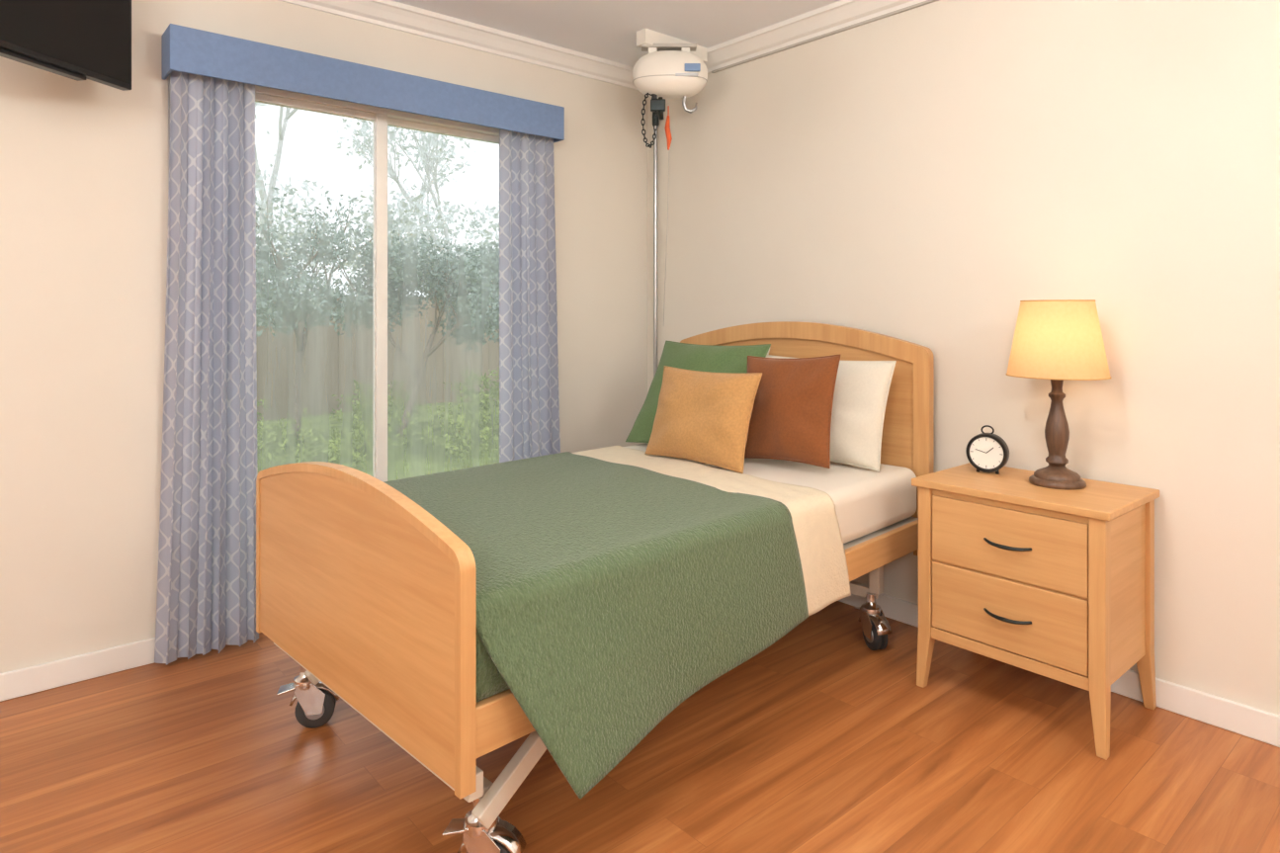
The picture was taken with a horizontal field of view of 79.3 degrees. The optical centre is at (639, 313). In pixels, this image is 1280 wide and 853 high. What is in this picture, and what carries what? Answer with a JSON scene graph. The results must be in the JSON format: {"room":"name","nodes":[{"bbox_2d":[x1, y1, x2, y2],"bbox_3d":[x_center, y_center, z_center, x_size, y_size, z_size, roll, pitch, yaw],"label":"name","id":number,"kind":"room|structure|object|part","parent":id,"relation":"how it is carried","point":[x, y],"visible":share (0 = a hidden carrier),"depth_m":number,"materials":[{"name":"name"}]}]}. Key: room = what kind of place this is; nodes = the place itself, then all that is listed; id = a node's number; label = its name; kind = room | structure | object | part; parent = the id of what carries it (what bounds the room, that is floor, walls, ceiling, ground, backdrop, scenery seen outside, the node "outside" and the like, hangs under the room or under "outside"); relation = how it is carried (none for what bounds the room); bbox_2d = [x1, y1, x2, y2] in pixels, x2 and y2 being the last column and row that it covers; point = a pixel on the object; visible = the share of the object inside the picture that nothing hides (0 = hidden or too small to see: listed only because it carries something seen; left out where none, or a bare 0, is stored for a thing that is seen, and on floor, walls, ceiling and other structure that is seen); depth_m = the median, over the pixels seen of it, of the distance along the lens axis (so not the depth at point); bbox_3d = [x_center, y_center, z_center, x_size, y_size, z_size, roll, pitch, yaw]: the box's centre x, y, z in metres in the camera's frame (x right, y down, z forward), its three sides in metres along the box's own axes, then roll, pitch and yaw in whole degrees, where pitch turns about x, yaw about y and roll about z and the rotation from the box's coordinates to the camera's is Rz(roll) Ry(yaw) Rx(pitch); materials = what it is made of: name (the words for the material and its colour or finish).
{"room":"care facility","nodes":[
{"label":"care facility","id":0,"kind":"room"},
{"bbox_2d":[0,0,647,673],"bbox_3d":[-1.944,-0.035,2.510,5.147,2.470,0.120,0,0,-41],"label":"wall","id":1,"kind":"structure","parent":0,"point":[84,163],"depth_m":2.61,"materials":[{"name":"beige paint"}]},
{"bbox_2d":[0,0,131,90],"bbox_3d":[-1.874,-0.931,2.108,0.382,0.472,0.780,0,0,12],"label":"television","id":2,"kind":"object","parent":1,"relation":"attached to","point":[75,40],"depth_m":2.25,"materials":[{"name":"black plastic"}]},
{"bbox_2d":[0,637,155,701],"bbox_3d":[-1.868,1.157,2.486,5.032,0.085,0.015,0,0,-41],"label":"baseboard","id":3,"kind":"structure","parent":1,"relation":"attached to","point":[29,680],"depth_m":2.51,"materials":[{"name":"paint"}]},
{"bbox_2d":[168,73,499,481],"bbox_3d":[-1.097,0.160,3.244,1.550,2.080,0.080,0,0,-41],"label":"window","id":4,"kind":"structure","parent":1,"relation":"in","point":[392,114],"depth_m":3.21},
{"bbox_3d":[-1.353,0.170,2.996,0.758,2.000,0.040,0,0,-41],"label":"sliding sash","id":5,"kind":"part","parent":4,"relation":"part of","materials":[{"name":"clear glass"}]},
{"bbox_3d":[-0.833,0.170,3.493,0.745,2.000,0.028,0,0,-41],"label":"fixed sash","id":6,"kind":"part","parent":4,"relation":"part of","materials":[{"name":"clear glass"}]},
{"bbox_2d":[161,23,564,142],"bbox_3d":[-1.006,-0.886,3.144,1.597,0.153,0.150,0,0,-41],"label":"window valance","id":7,"kind":"object","parent":1,"relation":"attached to","point":[186,49],"visible":0.96,"depth_m":2.94,"materials":[{"name":"blue fabric"}]},
{"bbox_2d":[154,70,258,664],"bbox_3d":[-1.509,0.168,2.710,0.324,2.035,0.080,0,0,-41],"label":"curtain","id":8,"kind":"object","parent":7,"relation":"hanging from","point":[206,600],"visible":0.98,"depth_m":2.70,"materials":[{"name":"fabric"}]},
{"bbox_2d":[499,128,560,462],"bbox_3d":[-0.495,0.168,3.586,0.331,2.035,0.082,0,0,-41],"label":"curtain","id":9,"kind":"object","parent":7,"relation":"hanging from","point":[529,400],"visible":0.66,"depth_m":3.56,"materials":[{"name":"fabric"}]},
{"bbox_2d":[278,0,637,89],"bbox_3d":[-1.841,-1.227,2.467,5.047,0.084,0.080,0,0,-41],"label":"trim","id":10,"kind":"structure","parent":1,"relation":"attached to","point":[390,14],"depth_m":3.42,"materials":[{"name":"paint"}]},
{"bbox_2d":[392,0,840,66],"bbox_3d":[-0.095,-1.320,0.467,5.267,0.100,5.630,0,0,-41],"label":"ceiling","id":11,"kind":"structure","parent":0,"point":[603,29],"depth_m":3.33,"materials":[{"name":"paint"}]},
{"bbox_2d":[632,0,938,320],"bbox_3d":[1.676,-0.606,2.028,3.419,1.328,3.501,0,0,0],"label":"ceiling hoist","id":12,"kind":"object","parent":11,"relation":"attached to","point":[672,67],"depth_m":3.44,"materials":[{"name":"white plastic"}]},
{"bbox_2d":[0,600,1279,852],"bbox_3d":[-0.095,1.250,0.467,5.267,0.100,5.630,0,0,-41],"label":"floor","id":13,"kind":"structure","parent":0,"point":[821,740],"depth_m":2.04,"materials":[{"name":"brown wood"}]},
{"bbox_2d":[256,321,934,852],"bbox_3d":[-0.061,0.617,2.592,2.021,1.164,1.245,0,0,-45],"label":"hospital bed","id":14,"kind":"object","parent":13,"relation":"on","point":[373,596],"visible":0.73,"depth_m":1.82,"materials":[{"name":"brown wood"}]},
{"bbox_2d":[289,681,340,705],"bbox_3d":[-0.946,1.100,2.254,0.133,0.049,0.054,0,0,-15],"label":"caster wheel","id":15,"kind":"object","parent":14,"relation":"attached to","point":[307,693],"depth_m":2.22,"materials":[{"name":"silver metal"}]},
{"bbox_3d":[-0.703,0.639,1.833,0.025,0.522,1.035,0,0,-45],"label":"footboard panel","id":16,"kind":"part","parent":14,"relation":"part of","materials":[{"name":"brown wood"}]},
{"bbox_3d":[-0.702,0.637,1.833,0.034,0.538,1.075,0,0,-45],"label":"footboard frame","id":17,"kind":"part","parent":14,"relation":"part of","materials":[{"name":"brown wood"}]},
{"bbox_2d":[457,818,526,852],"bbox_3d":[-0.310,1.100,1.620,0.133,0.049,0.054,0,0,10],"label":"caster wheel","id":18,"kind":"object","parent":14,"relation":"attached to","point":[502,836],"depth_m":1.60,"materials":[{"name":"silver metal"}]},
{"bbox_2d":[383,451,808,798],"bbox_3d":[-0.284,0.750,2.260,1.146,0.409,1.292,0,0,-45],"label":"coverlet","id":19,"kind":"object","parent":14,"relation":"on","point":[608,595],"visible":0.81,"depth_m":1.86,"materials":[{"name":"green fabric"}]},
{"bbox_3d":[0.364,0.801,2.162,1.941,0.097,0.024,0,0,-45],"label":"rail","id":20,"kind":"part","parent":14,"relation":"part of","materials":[{"name":"brown wood"}]},
{"bbox_2d":[625,341,770,442],"bbox_3d":[0.235,0.341,3.241,0.575,0.434,0.270,0,0,44],"label":"throw pillow","id":21,"kind":"object","parent":14,"relation":"on","point":[692,357],"visible":0.44,"depth_m":3.28,"materials":[{"name":"fabric"}]},
{"bbox_2d":[571,445,851,615],"bbox_3d":[0.155,0.721,2.768,0.334,0.335,1.208,0,0,-41],"label":"blanket","id":22,"kind":"object","parent":14,"relation":"on","point":[815,525],"visible":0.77,"depth_m":2.39,"materials":[{"name":"beige fabric"}]},
{"bbox_2d":[645,365,762,473],"bbox_3d":[0.228,0.386,2.911,0.179,0.345,0.506,0,0,-41],"label":"throw pillow","id":23,"kind":"object","parent":22,"relation":"on","point":[705,417],"visible":1,"depth_m":2.83,"materials":[{"name":"fabric"}]},
{"bbox_3d":[-0.045,0.661,2.570,1.925,0.186,1.130,0,0,-45],"label":"mattress","id":24,"kind":"part","parent":14,"relation":"part of","materials":[{"name":"white fabric"}]},
{"bbox_2d":[744,354,840,468],"bbox_3d":[0.538,0.352,2.861,0.154,0.412,0.440,0,0,-41],"label":"throw pillow","id":25,"kind":"object","parent":14,"relation":"on","point":[791,418],"visible":0.88,"depth_m":2.79,"materials":[{"name":"fabric"}]},
{"bbox_3d":[0.637,0.468,3.291,0.040,0.865,1.240,0,0,-45],"label":"headboard frame","id":26,"kind":"part","parent":14,"relation":"part of","materials":[{"name":"brown wood"}]},
{"bbox_3d":[0.638,0.460,3.293,0.016,0.760,1.180,0,0,-45],"label":"headboard panel","id":27,"kind":"part","parent":14,"relation":"part of","materials":[{"name":"brown wood"}]},
{"bbox_2d":[765,354,896,471],"bbox_3d":[0.685,0.368,3.006,0.196,0.388,0.609,0,0,-41],"label":"bed pillow","id":28,"kind":"object","parent":14,"relation":"on","point":[862,387],"visible":0.38,"depth_m":2.83,"materials":[{"name":"beige fabric"}]},
{"bbox_2d":[858,613,892,635],"bbox_3d":[0.841,1.100,2.765,0.054,0.049,0.133,0,0,-15],"label":"caster wheel","id":29,"kind":"object","parent":14,"relation":"attached to","point":[872,624],"depth_m":2.73,"materials":[{"name":"silver metal"}]},
{"bbox_2d":[652,111,659,377],"bbox_3d":[0.081,0.007,4.053,0.060,2.385,0.060,0,0,-41],"label":"support pole","id":30,"kind":"object","parent":13,"relation":"on","point":[653,113],"visible":0.38,"depth_m":4.04,"materials":[{"name":"metal"}]},
{"bbox_2d":[911,462,1159,760],"bbox_3d":[1.221,0.867,2.416,0.442,0.667,0.578,0,0,-41],"label":"nightstand","id":31,"kind":"object","parent":13,"relation":"on","point":[1057,584],"visible":0.98,"depth_m":2.26,"materials":[{"name":"brown wood"}]},
{"bbox_3d":[0.922,0.878,2.490,0.047,0.643,0.047,0,0,-41],"label":"leg","id":32,"kind":"part","parent":31,"relation":"part of","materials":[{"name":"brown wood"}]},
{"bbox_2d":[965,425,1009,474],"bbox_3d":[1.162,0.454,2.585,0.128,0.159,0.044,0,0,37],"label":"alarm clock","id":33,"kind":"object","parent":31,"relation":"on","point":[985,452],"visible":1,"depth_m":2.57,"materials":[{"name":"black plastic"}]},
{"bbox_3d":[1.162,0.391,2.585,0.042,0.034,0.006,0,0,37],"label":"ring handle","id":34,"kind":"part","parent":33,"relation":"part of","materials":[{"name":"black metal"}]},
{"bbox_3d":[1.075,0.896,2.271,0.031,0.016,0.141,0,0,-41],"label":"drawer handle","id":35,"kind":"part","parent":31,"relation":"part of","materials":[{"name":"metal"}]},
{"bbox_3d":[1.075,0.684,2.271,0.031,0.016,0.141,0,0,-41],"label":"drawer handle","id":36,"kind":"part","parent":31,"relation":"part of","materials":[{"name":"metal"}]},
{"bbox_3d":[1.089,0.568,2.299,0.020,0.021,0.460,0,0,-41],"label":"rail","id":37,"kind":"part","parent":31,"relation":"part of","materials":[{"name":"brown wood"}]},
{"bbox_3d":[1.083,0.892,2.294,0.018,0.207,0.454,0,0,-41],"label":"drawer","id":38,"kind":"part","parent":31,"relation":"part of","materials":[{"name":"brown wood"}]},
{"bbox_3d":[1.083,0.680,2.294,0.018,0.203,0.454,0,0,-41],"label":"drawer","id":39,"kind":"part","parent":31,"relation":"part of","materials":[{"name":"brown wood"}]},
{"bbox_3d":[1.087,1.018,2.298,0.024,0.035,0.460,0,0,-41],"label":"rail","id":40,"kind":"part","parent":31,"relation":"part of","materials":[{"name":"brown wood"}]},
{"bbox_2d":[1005,299,1110,490],"bbox_3d":[1.300,0.246,2.409,0.290,0.574,0.290,0,0,-41],"label":"table lamp","id":41,"kind":"object","parent":31,"relation":"on","point":[1058,341],"visible":1,"depth_m":2.33,"materials":[{"name":"beige fabric"}]},
{"bbox_3d":[1.300,0.078,2.409,0.286,0.234,0.286,0,0,-41],"label":"lampshade","id":42,"kind":"part","parent":41,"relation":"part of","materials":[{"name":"fabric"}]},
{"bbox_3d":[1.254,0.878,2.107,0.047,0.643,0.047,0,0,-41],"label":"leg","id":43,"kind":"part","parent":31,"relation":"part of","materials":[{"name":"brown wood"}]},
{"bbox_3d":[1.395,0.793,2.230,0.328,0.473,0.016,0,0,-41],"label":"panel","id":44,"kind":"part","parent":31,"relation":"part of","materials":[{"name":"brown wood"}]},
{"bbox_3d":[1.538,0.878,2.353,0.047,0.643,0.047,0,0,-41],"label":"leg","id":45,"kind":"part","parent":31,"relation":"part of","materials":[{"name":"brown wood"}]},
{"bbox_2d":[647,0,1279,715],"bbox_3d":[1.850,-0.035,2.151,0.120,2.470,5.630,0,0,-41],"label":"wall","id":46,"kind":"structure","parent":0,"point":[919,175],"depth_m":2.58,"materials":[{"name":"paint"}]},
{"bbox_2d":[704,0,926,73],"bbox_3d":[1.781,-1.227,2.079,0.080,0.084,5.410,0,0,-41],"label":"trim","id":47,"kind":"structure","parent":46,"relation":"attached to","point":[840,14],"depth_m":3.33,"materials":[{"name":"paint"}]},
{"bbox_2d":[838,593,1279,747],"bbox_3d":[1.806,1.157,2.100,0.015,0.085,5.410,0,0,-41],"label":"baseboard","id":48,"kind":"structure","parent":46,"relation":"attached to","point":[1240,719],"depth_m":2.29,"materials":[{"name":"paint"}]},
{"label":"outside","id":49,"kind":"structure","parent":0,"visible":0},
{"bbox_2d":[256,400,499,481],"bbox_3d":[-4.889,1.320,13.281,26.000,0.100,20.000,0,0,-41],"label":"ground","id":50,"kind":"structure","parent":49,"point":[425,415],"depth_m":7.85,"materials":[{"name":"green plant"}]},
{"bbox_2d":[255,182,439,438],"bbox_3d":[-3.523,-0.025,8.168,3.044,2.765,2.612,0,0,-41],"label":"tree","id":51,"kind":"object","parent":50,"relation":"on","point":[283,295],"visible":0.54,"depth_m":8.06,"materials":[{"name":"green plant"}]},
{"bbox_2d":[255,102,486,285],"bbox_3d":[-6.001,-2.413,14.446,6.342,7.558,4.900,0,0,-16],"label":"tree","id":52,"kind":"object","parent":50,"relation":"on","point":[260,186],"visible":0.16,"depth_m":13.46,"materials":[{"name":"green plant"}]},
{"bbox_2d":[256,296,499,421],"bbox_3d":[-3.041,0.555,11.184,22.048,1.590,0.090,0,0,-41],"label":"fence","id":53,"kind":"object","parent":50,"relation":"on","point":[331,361],"visible":0.04,"depth_m":10.41,"materials":[{"name":"grey wood"}]},
{"bbox_2d":[256,367,499,471],"bbox_3d":[-2.580,1.115,8.207,5.529,0.827,3.970,0,0,-41],"label":"hedge","id":54,"kind":"object","parent":50,"relation":"on","point":[476,401],"visible":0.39,"depth_m":7.27,"materials":[{"name":"green plant"}]},
{"bbox_2d":[256,411,499,481],"bbox_3d":[-2.079,1.260,6.606,4.568,0.200,4.366,0,0,-41],"label":"grass tufts","id":55,"kind":"object","parent":50,"relation":"on","point":[485,459],"visible":0.09,"depth_m":6.96,"materials":[{"name":"green plant"}]},
{"bbox_2d":[313,227,499,439],"bbox_3d":[-1.853,0.225,8.372,2.877,2.289,2.516,0,0,-41],"label":"tree","id":56,"kind":"object","parent":50,"relation":"on","point":[469,307],"visible":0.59,"depth_m":8.18,"materials":[{"name":"green plant"}]},
{"bbox_2d":[332,118,499,296],"bbox_3d":[-4.202,-1.586,15.484,4.080,5.907,4.810,0,0,-15],"label":"tree","id":57,"kind":"object","parent":50,"relation":"on","point":[425,147],"visible":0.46,"depth_m":15.81,"materials":[{"name":"green plant"}]}
]}

